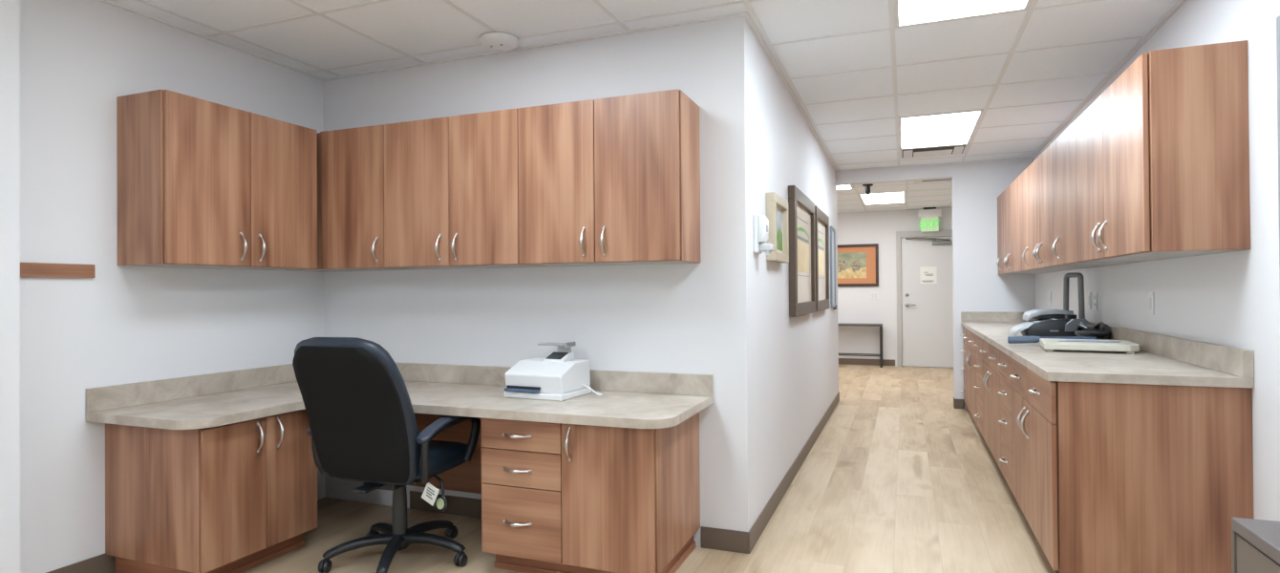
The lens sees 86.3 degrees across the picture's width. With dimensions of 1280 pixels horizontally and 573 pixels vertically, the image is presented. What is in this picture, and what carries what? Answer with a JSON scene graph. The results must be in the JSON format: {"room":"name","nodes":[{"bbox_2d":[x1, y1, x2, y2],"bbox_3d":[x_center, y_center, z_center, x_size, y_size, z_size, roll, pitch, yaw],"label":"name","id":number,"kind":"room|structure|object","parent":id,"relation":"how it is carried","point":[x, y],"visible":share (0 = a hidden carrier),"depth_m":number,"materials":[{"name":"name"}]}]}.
{"room":"medical office workstation","nodes":[
{"label":"medical office workstation","id":0,"kind":"room"},
{"bbox_2d":[0,0,20,572],"bbox_3d":[-2.576,0.002,2.339,0.100,2.545,0.698,-1,0,21],"label":"wall","id":1,"kind":"structure","parent":0,"point":[10,198],"depth_m":2.62,"materials":[{"name":"white paint"}]},
{"bbox_2d":[19,0,325,572],"bbox_3d":[-3.003,-0.001,1.543,0.120,2.545,5.905,-1,0,21],"label":"wall","id":2,"kind":"structure","parent":0,"point":[121,325],"depth_m":2.99,"materials":[{"name":"white paint"}]},
{"bbox_2d":[20,262,95,277],"bbox_3d":[-2.432,-0.067,2.827,0.018,0.058,0.311,-1,0,21],"label":"trim","id":3,"kind":"structure","parent":2,"relation":"attached to","point":[27,269],"depth_m":2.84,"materials":[{"name":"brown wood"}]},
{"bbox_2d":[46,553,115,572],"bbox_3d":[-2.409,1.225,2.866,0.008,0.102,0.410,-1,0,21],"label":"baseboard","id":4,"kind":"structure","parent":2,"relation":"attached to","point":[103,563],"depth_m":2.96,"materials":[{"name":"brown plastic"}]},
{"bbox_2d":[85,363,297,412],"bbox_3d":[-2.149,0.494,3.538,0.018,0.102,1.284,-1,0,21],"label":"backsplash","id":5,"kind":"structure","parent":2,"relation":"attached to","point":[108,397],"depth_m":3.32,"materials":[{"name":"stone"}]},
{"bbox_2d":[116,89,317,270],"bbox_3d":[-2.035,-0.474,3.389,0.357,0.760,0.824,-1,0,21],"label":"upper cabinet","id":6,"kind":"object","parent":2,"relation":"attached to","point":[202,183],"visible":1,"depth_m":3.15,"materials":[{"name":"brown wood"}]},
{"bbox_2d":[323,20,723,547],"bbox_3d":[-0.745,-0.003,3.770,2.480,2.545,0.120,-1,0,21],"label":"wall","id":7,"kind":"structure","parent":0,"point":[666,317],"depth_m":3.59,"materials":[{"name":"white paint"}]},
{"bbox_2d":[287,124,411,271],"bbox_3d":[-1.646,-0.474,3.864,0.736,0.760,0.357,-1,0,21],"label":"upper cabinet","id":8,"kind":"object","parent":7,"relation":"attached to","point":[350,161],"visible":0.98,"depth_m":3.68,"materials":[{"name":"brown wood"}]},
{"bbox_2d":[409,490,481,518],"bbox_3d":[-0.919,1.220,3.764,0.860,0.102,0.008,-1,0,21],"label":"baseboard","id":9,"kind":"structure","parent":7,"relation":"attached to","point":[456,505],"depth_m":3.81,"materials":[{"name":"brown plastic"}]},
{"bbox_2d":[384,108,544,269],"bbox_3d":[-0.922,-0.481,3.583,0.818,0.760,0.357,-1,0,21],"label":"upper cabinet","id":10,"kind":"object","parent":7,"relation":"attached to","point":[451,183],"visible":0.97,"depth_m":3.45,"materials":[{"name":"brown wood"}]},
{"bbox_2d":[395,362,712,396],"bbox_3d":[-0.788,0.485,3.709,2.433,0.102,0.019,-1,0,21],"label":"backsplash","id":11,"kind":"structure","parent":7,"relation":"attached to","point":[667,383],"depth_m":3.46,"materials":[{"name":"stone"}]},
{"bbox_2d":[517,88,700,266],"bbox_3d":[-0.158,-0.489,3.287,0.821,0.760,0.357,-1,0,21],"label":"upper cabinet","id":12,"kind":"object","parent":7,"relation":"attached to","point":[615,181],"visible":1,"depth_m":3.15,"materials":[{"name":"brown wood"}]},
{"bbox_2d":[700,526,747,554],"bbox_3d":[0.401,1.206,3.252,0.232,0.102,0.008,-1,0,21],"label":"baseboard","id":13,"kind":"structure","parent":7,"relation":"attached to","point":[726,540],"depth_m":3.25,"materials":[{"name":"brown plastic"}]},
{"bbox_2d":[108,0,1176,170],"bbox_3d":[-0.063,-1.317,2.767,4.742,0.060,10.545,-1,0,21],"label":"ceiling","id":14,"kind":"structure","parent":0,"point":[411,27],"depth_m":3.57,"materials":[{"name":"tile"}]},
{"bbox_2d":[478,32,519,51],"bbox_3d":[-0.724,-1.250,3.516,0.204,0.048,0.204,-1,0,21],"label":"smoke detector","id":15,"kind":"object","parent":14,"relation":"attached to","point":[495,41],"visible":1,"depth_m":3.46,"materials":[{"name":"white plastic"}]},
{"bbox_2d":[99,0,1187,170],"bbox_3d":[-0.052,-1.284,2.795,4.502,0.009,10.365,-1,0,21],"label":"grid","id":16,"kind":"object","parent":14,"relation":"attached to","point":[751,17],"visible":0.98,"depth_m":3.67,"materials":[{"name":"white metal"}]},
{"bbox_2d":[899,144,968,158],"bbox_3d":[2.777,-1.279,6.479,0.580,0.010,0.470,-1,0,21],"label":"ceiling vent","id":17,"kind":"object","parent":14,"relation":"in","point":[960,149],"visible":1,"depth_m":6.46,"materials":[{"name":"white metal"}]},
{"bbox_2d":[897,109,983,149],"bbox_3d":[2.463,-1.284,5.667,0.586,0.007,1.240,-1,0,21],"label":"recessed light","id":18,"kind":"object","parent":14,"relation":"in","point":[962,120],"visible":1,"depth_m":5.58,"materials":[{"name":"white plastic"}]},
{"bbox_2d":[894,0,1032,27],"bbox_3d":[1.326,-1.295,2.739,0.586,0.007,1.193,-1,0,21],"label":"recessed light","id":19,"kind":"object","parent":14,"relation":"in","point":[906,12],"visible":1,"depth_m":3.18,"materials":[{"name":"white plastic"}]},
{"bbox_2d":[241,363,1055,572],"bbox_3d":[0.292,1.298,4.789,5.652,0.060,14.650,-1,0,21],"label":"floor","id":20,"kind":"structure","parent":0,"point":[898,479],"depth_m":3.78,"materials":[{"name":"brown wood"}]},
{"bbox_2d":[105,408,317,572],"bbox_3d":[-1.948,0.927,3.168,0.653,0.694,0.590,-1,0,21],"label":"base cabinet","id":21,"kind":"object","parent":20,"relation":"on","point":[239,497],"visible":0.97,"depth_m":2.94,"materials":[{"name":"brown wood"}]},
{"bbox_2d":[292,337,480,572],"bbox_3d":[-1.124,0.739,3.123,0.649,1.058,0.794,-1,0,18],"label":"office chair","id":22,"kind":"object","parent":20,"relation":"on","point":[363,426],"visible":0.98,"depth_m":2.88,"materials":[{"name":"black leather"}]},
{"bbox_2d":[426,487,434,499],"bbox_3d":[-0.910,0.898,2.964,0.048,0.057,0.005,-1,0,18],"label":"print","id":23,"kind":"object","parent":22,"relation":"attached to","point":[430,491],"depth_m":2.96,"materials":[{"name":"grey paper"}]},
{"bbox_2d":[481,412,700,572],"bbox_3d":[-0.214,0.914,3.134,0.816,0.694,0.673,-1,0,21],"label":"base cabinet","id":24,"kind":"object","parent":20,"relation":"on","point":[557,498],"visible":0.99,"depth_m":2.87,"materials":[{"name":"brown wood"}]},
{"bbox_2d":[85,362,712,493],"bbox_3d":[-1.018,0.780,3.108,2.433,0.698,1.303,-1,0,21],"label":"countertop","id":25,"kind":"structure","parent":24,"relation":"on","point":[629,399],"depth_m":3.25,"materials":[{"name":"stone"}]},
{"bbox_2d":[504,341,602,401],"bbox_3d":[-0.410,0.403,3.318,0.415,0.255,0.302,-1,0,24],"label":"printer","id":26,"kind":"object","parent":25,"relation":"on","point":[559,376],"visible":1,"depth_m":3.25,"materials":[{"name":"white plastic"}]},
{"bbox_2d":[504,387,539,392],"bbox_3d":[-0.544,0.491,3.263,0.188,0.013,0.092,-1,0,24],"label":"tray","id":27,"kind":"object","parent":26,"relation":"on","point":[507,390],"depth_m":3.22,"materials":[{"name":"blue plastic"}]},
{"bbox_2d":[537,341,575,347],"bbox_3d":[-0.415,0.287,3.405,0.165,0.023,0.092,-1,0,24],"label":"tray","id":28,"kind":"object","parent":26,"relation":"on","point":[569,344],"depth_m":3.38,"materials":[{"name":"grey plastic"}]},
{"bbox_2d":[837,322,882,367],"bbox_3d":[3.259,0.947,11.140,1.320,0.682,0.285,-1,0,21],"label":"console table","id":29,"kind":"object","parent":20,"relation":"on","point":[839,324],"visible":0.56,"depth_m":10.87,"materials":[{"name":"grey metal"}]},
{"bbox_2d":[960,326,966,405],"bbox_3d":[3.553,0.827,6.763,0.689,0.860,0.324,-1,0,21],"label":"base cabinet","id":30,"kind":"object","parent":20,"relation":"on","point":[964,391],"visible":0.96,"depth_m":6.86,"materials":[{"name":"brown wood"}]},
{"bbox_2d":[963,328,977,425],"bbox_3d":[3.312,0.825,6.140,0.689,0.860,1.010,-1,0,21],"label":"base cabinet","id":31,"kind":"object","parent":20,"relation":"on","point":[970,337],"visible":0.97,"depth_m":6.19,"materials":[{"name":"brown wood"}]},
{"bbox_2d":[973,335,982,435],"bbox_3d":[3.039,0.822,5.439,0.689,0.860,0.494,-1,0,21],"label":"base cabinet","id":32,"kind":"object","parent":20,"relation":"on","point":[979,380],"visible":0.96,"depth_m":5.52,"materials":[{"name":"brown wood"}]},
{"bbox_2d":[980,339,1001,469],"bbox_3d":[2.758,0.819,4.713,0.689,0.860,1.062,-1,0,21],"label":"base cabinet","id":33,"kind":"object","parent":20,"relation":"on","point":[991,355],"visible":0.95,"depth_m":4.75,"materials":[{"name":"brown wood"}]},
{"bbox_2d":[997,350,1012,491],"bbox_3d":[2.476,0.817,3.986,0.689,0.860,0.496,-1,0,21],"label":"base cabinet","id":34,"kind":"object","parent":20,"relation":"on","point":[1005,393],"visible":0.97,"depth_m":4.06,"materials":[{"name":"brown wood"}]},
{"bbox_2d":[1009,357,1253,572],"bbox_3d":[2.176,0.814,3.212,0.689,0.860,1.163,-1,0,21],"label":"base cabinet","id":35,"kind":"object","parent":20,"relation":"on","point":[1108,478],"visible":0.99,"depth_m":2.68,"materials":[{"name":"brown wood"}]},
{"bbox_2d":[960,321,1254,388],"bbox_3d":[2.793,0.370,4.787,0.668,0.038,4.580,-1,0,21],"label":"countertop","id":36,"kind":"structure","parent":35,"relation":"on","point":[1142,368],"depth_m":2.96,"materials":[{"name":"stone"}]},
{"bbox_2d":[1008,272,1091,336],"bbox_3d":[2.824,0.128,4.750,0.443,0.444,0.440,-1,0,21],"label":"machine","id":37,"kind":"object","parent":36,"relation":"on","point":[1049,322],"visible":0.95,"depth_m":4.61,"materials":[{"name":"black plastic"}]},
{"bbox_2d":[1007,336,1140,353],"bbox_3d":[2.382,0.317,3.784,0.597,0.059,0.442,-1,0,27],"label":"cutter","id":38,"kind":"object","parent":36,"relation":"on","point":[1048,343],"visible":1,"depth_m":3.64,"materials":[{"name":"beige plastic"}]},
{"bbox_2d":[1074,321,1110,340],"bbox_3d":[2.811,0.281,4.250,0.177,0.126,0.315,-1,0,21],"label":"cable bundle","id":39,"kind":"object","parent":36,"relation":"on","point":[1098,330],"visible":0.8,"depth_m":4.17,"materials":[{"name":"black plastic"}]},
{"bbox_2d":[1231,517,1279,572],"bbox_3d":[1.513,0.886,1.301,0.505,0.700,0.460,-1,0,21],"label":"filing cabinet","id":40,"kind":"object","parent":20,"relation":"on","point":[1255,544],"visible":1,"depth_m":1.51,"materials":[{"name":"grey"}]},
{"bbox_2d":[719,16,838,554],"bbox_3d":[1.297,-0.007,5.439,0.120,2.545,4.710,-1,0,21],"label":"wall","id":41,"kind":"structure","parent":0,"point":[780,372],"depth_m":3.54,"materials":[{"name":"white paint"}]},
{"bbox_2d":[753,213,773,255],"bbox_3d":[0.622,-0.257,3.422,0.084,0.202,0.124,-1,0,21],"label":"soap dispenser","id":42,"kind":"object","parent":41,"relation":"attached to","point":[760,222],"visible":1,"depth_m":3.38,"materials":[{"name":"white plastic"}]},
{"bbox_2d":[766,192,789,263],"bbox_3d":[0.785,-0.324,3.890,0.050,0.365,0.460,-1,0,21],"label":"framed photo","id":43,"kind":"object","parent":41,"relation":"attached to","point":[777,207],"visible":0.88,"depth_m":3.86,"materials":[{"name":"beige wood"}]},
{"bbox_2d":[776,210,782,251],"bbox_3d":[0.783,-0.324,3.891,0.001,0.225,0.310,-1,0,21],"label":"photo","id":44,"kind":"object","parent":43,"relation":"attached to","point":[778,212],"depth_m":3.95},
{"bbox_2d":[747,391,839,554],"bbox_3d":[1.365,1.213,5.404,0.008,0.102,4.718,-1,0,21],"label":"baseboard","id":45,"kind":"structure","parent":41,"relation":"attached to","point":[763,519],"depth_m":4.13,"materials":[{"name":"brown plastic"}]},
{"bbox_2d":[788,185,815,317],"bbox_3d":[1.167,-0.226,4.879,0.045,0.847,1.060,-1,0,21],"label":"framed print","id":46,"kind":"object","parent":41,"relation":"attached to","point":[801,223],"visible":1,"depth_m":4.76,"materials":[{"name":"beige paper"}]},
{"bbox_2d":[814,205,830,311],"bbox_3d":[1.562,-0.223,5.895,0.045,0.847,0.940,-1,0,21],"label":"framed print","id":47,"kind":"object","parent":41,"relation":"attached to","point":[821,220],"visible":0.82,"depth_m":5.95,"materials":[{"name":"beige paper"}]},
{"bbox_2d":[830,226,836,309],"bbox_3d":[1.982,-0.184,7.000,0.030,0.842,0.385,-1,0,21],"label":"wall panel","id":48,"kind":"object","parent":41,"relation":"attached to","point":[833,305],"visible":1,"depth_m":6.97,"materials":[{"name":"grey"}]},
{"bbox_2d":[836,179,951,213],"bbox_3d":[2.729,-1.261,9.546,5.802,0.060,3.975,-1,0,21],"label":"ceiling","id":49,"kind":"structure","parent":0,"point":[941,202],"depth_m":9.39,"materials":[{"name":"tile"}]},
{"bbox_2d":[836,185,853,190],"bbox_3d":[2.301,-1.232,8.406,0.573,0.007,0.670,-1,0,21],"label":"recessed light","id":50,"kind":"object","parent":49,"relation":"in","point":[839,187],"visible":0.22,"depth_m":8.51,"materials":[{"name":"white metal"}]},
{"bbox_2d":[862,183,873,198],"bbox_3d":[2.763,-1.154,8.286,0.120,0.170,0.120,-1,0,21],"label":"security camera","id":51,"kind":"object","parent":49,"relation":"attached to","point":[867,186],"visible":0.99,"depth_m":8.26,"materials":[{"name":"black plastic"}]},
{"bbox_2d":[858,192,905,204],"bbox_3d":[3.407,-1.232,9.559,0.586,0.007,1.190,-1,0,21],"label":"recessed light","id":52,"kind":"object","parent":49,"relation":"in","point":[891,197],"visible":1,"depth_m":9.52,"materials":[{"name":"white plastic"}]},
{"bbox_2d":[836,181,951,212],"bbox_3d":[2.707,-1.230,9.490,5.562,0.005,3.855,-1,0,21],"label":"grid","id":53,"kind":"object","parent":49,"relation":"attached to","point":[906,182],"visible":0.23,"depth_m":9.29,"materials":[{"name":"white metal"}]},
{"bbox_2d":[917,207,941,232],"bbox_3d":[4.535,-1.049,10.687,0.330,0.374,0.090,-1,0,21],"label":"exit sign","id":54,"kind":"object","parent":49,"relation":"hanging from","point":[929,216],"visible":1,"depth_m":10.67,"materials":[{"name":"green plastic"}]},
{"bbox_2d":[914,178,951,183],"bbox_3d":[3.426,-1.243,7.922,0.460,0.007,0.340,-1,0,21],"label":"ceiling vent","id":55,"kind":"object","parent":49,"relation":"in","point":[947,179],"visible":0.26,"depth_m":8.03,"materials":[{"name":"white metal"}]},
{"bbox_2d":[836,207,952,367],"bbox_3d":[3.436,0.015,11.335,5.802,2.545,0.120,-1,0,21],"label":"wall","id":56,"kind":"structure","parent":0,"point":[855,306],"depth_m":11.11,"materials":[{"name":"white paint"}]},
{"bbox_2d":[837,243,878,286],"bbox_3d":[3.466,-0.345,11.243,0.875,0.690,0.030,-1,0,21],"label":"framed picture","id":57,"kind":"object","parent":56,"relation":"attached to","point":[858,265],"visible":0.61,"depth_m":11.20,"materials":[{"name":"brown paper"}]},
{"bbox_2d":[837,252,866,278],"bbox_3d":[3.443,-0.347,11.253,0.545,0.425,0.004,-1,0,21],"label":"print","id":58,"kind":"object","parent":57,"relation":"attached to","point":[850,265],"depth_m":11.23,"materials":[{"name":"paper"}]},
{"bbox_2d":[838,358,895,365],"bbox_3d":[2.645,1.244,11.568,3.140,0.102,0.008,-1,0,21],"label":"baseboard","id":59,"kind":"structure","parent":56,"relation":"attached to","point":[842,361],"depth_m":11.16,"materials":[{"name":"brown plastic"}]},
{"bbox_2d":[870,291,878,299],"bbox_3d":[3.816,0.147,11.117,0.130,0.125,0.010,-1,0,21],"label":"switch plate","id":60,"kind":"object","parent":56,"relation":"attached to","point":[873,294],"visible":1,"depth_m":11.12,"materials":[{"name":"white plastic"}]},
{"bbox_2d":[896,229,952,366],"bbox_3d":[4.600,0.195,10.785,1.020,2.160,0.059,-1,0,21],"label":"door frame","id":61,"kind":"structure","parent":56,"relation":"attached to","point":[941,233],"depth_m":10.92,"materials":[{"name":"grey paint"}]},
{"bbox_2d":[901,236,953,367],"bbox_3d":[4.582,0.245,10.739,0.860,2.049,0.144,-1,0,21],"label":"door","id":62,"kind":"structure","parent":56,"relation":"in","point":[928,309],"depth_m":10.79,"materials":[{"name":"white paint"}]},
{"bbox_2d":[919,266,937,283],"bbox_3d":[4.552,-0.179,10.782,0.240,0.270,0.002,-1,0,21],"label":"paper notice","id":63,"kind":"object","parent":62,"relation":"attached to","point":[928,274],"visible":1,"depth_m":10.78,"materials":[{"name":"white paper"}]},
{"bbox_2d":[835,157,1034,408],"bbox_3d":[3.123,-0.010,7.183,2.022,2.545,0.138,-1,0,21],"label":"wall","id":64,"kind":"structure","parent":0,"point":[977,285],"depth_m":7.01,"materials":[{"name":"white paint"}]},
{"bbox_2d":[960,311,1031,321],"bbox_3d":[3.602,0.307,6.919,0.634,0.102,0.020,-1,0,21],"label":"backsplash","id":65,"kind":"structure","parent":64,"relation":"attached to","point":[966,316],"depth_m":6.92,"materials":[{"name":"stone"}]},
{"bbox_2d":[1033,0,1279,521],"bbox_3d":[2.112,-0.037,1.951,0.120,2.545,10.365,-1,0,21],"label":"wall","id":66,"kind":"structure","parent":0,"point":[1231,299],"depth_m":2.66,"materials":[{"name":"white paint"}]},
{"bbox_2d":[996,193,1039,275],"bbox_3d":[3.696,-0.513,6.721,0.366,0.784,0.322,-1,0,21],"label":"upper cabinet","id":67,"kind":"object","parent":66,"relation":"attached to","point":[999,232],"visible":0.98,"depth_m":6.75,"materials":[{"name":"brown wood"}]},
{"bbox_2d":[1001,177,1056,274],"bbox_3d":[3.450,-0.516,6.086,0.366,0.784,1.040,-1,0,21],"label":"upper cabinet","id":68,"kind":"object","parent":66,"relation":"attached to","point":[1010,195],"visible":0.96,"depth_m":6.08,"materials":[{"name":"brown wood"}]},
{"bbox_2d":[1017,167,1072,271],"bbox_3d":[3.168,-0.518,5.359,0.366,0.784,0.520,-1,0,21],"label":"upper cabinet","id":69,"kind":"object","parent":66,"relation":"attached to","point":[1022,179],"visible":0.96,"depth_m":5.38,"materials":[{"name":"brown wood"}]},
{"bbox_2d":[1048,291,1051,304],"bbox_3d":[3.636,0.101,6.054,0.010,0.118,0.075,-1,0,21],"label":"wall switch","id":70,"kind":"object","parent":66,"relation":"attached to","point":[1050,292],"visible":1,"depth_m":6.04,"materials":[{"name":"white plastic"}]},
{"bbox_2d":[1027,140,1114,269],"bbox_3d":[2.890,-0.521,4.642,0.366,0.784,1.018,-1,0,21],"label":"upper cabinet","id":71,"kind":"object","parent":66,"relation":"attached to","point":[1042,171],"visible":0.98,"depth_m":4.62,"materials":[{"name":"brown wood"}]},
{"bbox_2d":[1088,292,1090,309],"bbox_3d":[3.138,0.099,4.773,0.010,0.118,0.075,-1,0,21],"label":"wall switch","id":72,"kind":"object","parent":66,"relation":"attached to","point":[1089,293],"visible":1,"depth_m":4.76,"materials":[{"name":"white plastic"}]},
{"bbox_2d":[1093,292,1097,309],"bbox_3d":[3.079,0.098,4.619,0.010,0.118,0.075,-1,0,21],"label":"wall outlet","id":73,"kind":"object","parent":66,"relation":"attached to","point":[1095,293],"visible":1,"depth_m":4.60,"materials":[{"name":"white plastic"}]},
{"bbox_2d":[1051,120,1147,265],"bbox_3d":[2.611,-0.523,3.923,0.366,0.784,0.524,-1,0,21],"label":"upper cabinet","id":74,"kind":"object","parent":66,"relation":"attached to","point":[1065,143],"visible":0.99,"depth_m":3.95,"materials":[{"name":"brown wood"}]},
{"bbox_2d":[1031,318,1254,378],"bbox_3d":[3.085,0.296,4.663,0.033,0.102,4.560,-1,0,21],"label":"backsplash","id":75,"kind":"structure","parent":66,"relation":"attached to","point":[1226,359],"depth_m":2.98,"materials":[{"name":"stone"}]},
{"bbox_2d":[1148,292,1153,314],"bbox_3d":[2.673,0.087,3.575,0.010,0.118,0.075,-1,0,21],"label":"wall outlet","id":76,"kind":"object","parent":66,"relation":"attached to","point":[1150,294],"visible":1,"depth_m":3.56,"materials":[{"name":"white plastic"}]},
{"bbox_2d":[1075,40,1250,262],"bbox_3d":[2.310,-0.526,3.148,0.366,0.784,1.139,-1,0,21],"label":"upper cabinet","id":77,"kind":"object","parent":66,"relation":"attached to","point":[1162,153],"visible":1,"depth_m":2.64,"materials":[{"name":"brown wood"}]},
{"bbox_2d":[1276,15,1279,276],"bbox_3d":[2.005,0.159,1.861,0.018,2.155,0.982,-1,0,21],"label":"door frame","id":78,"kind":"structure","parent":66,"relation":"attached to","point":[1277,17],"depth_m":2.32,"materials":[{"name":"grey"}]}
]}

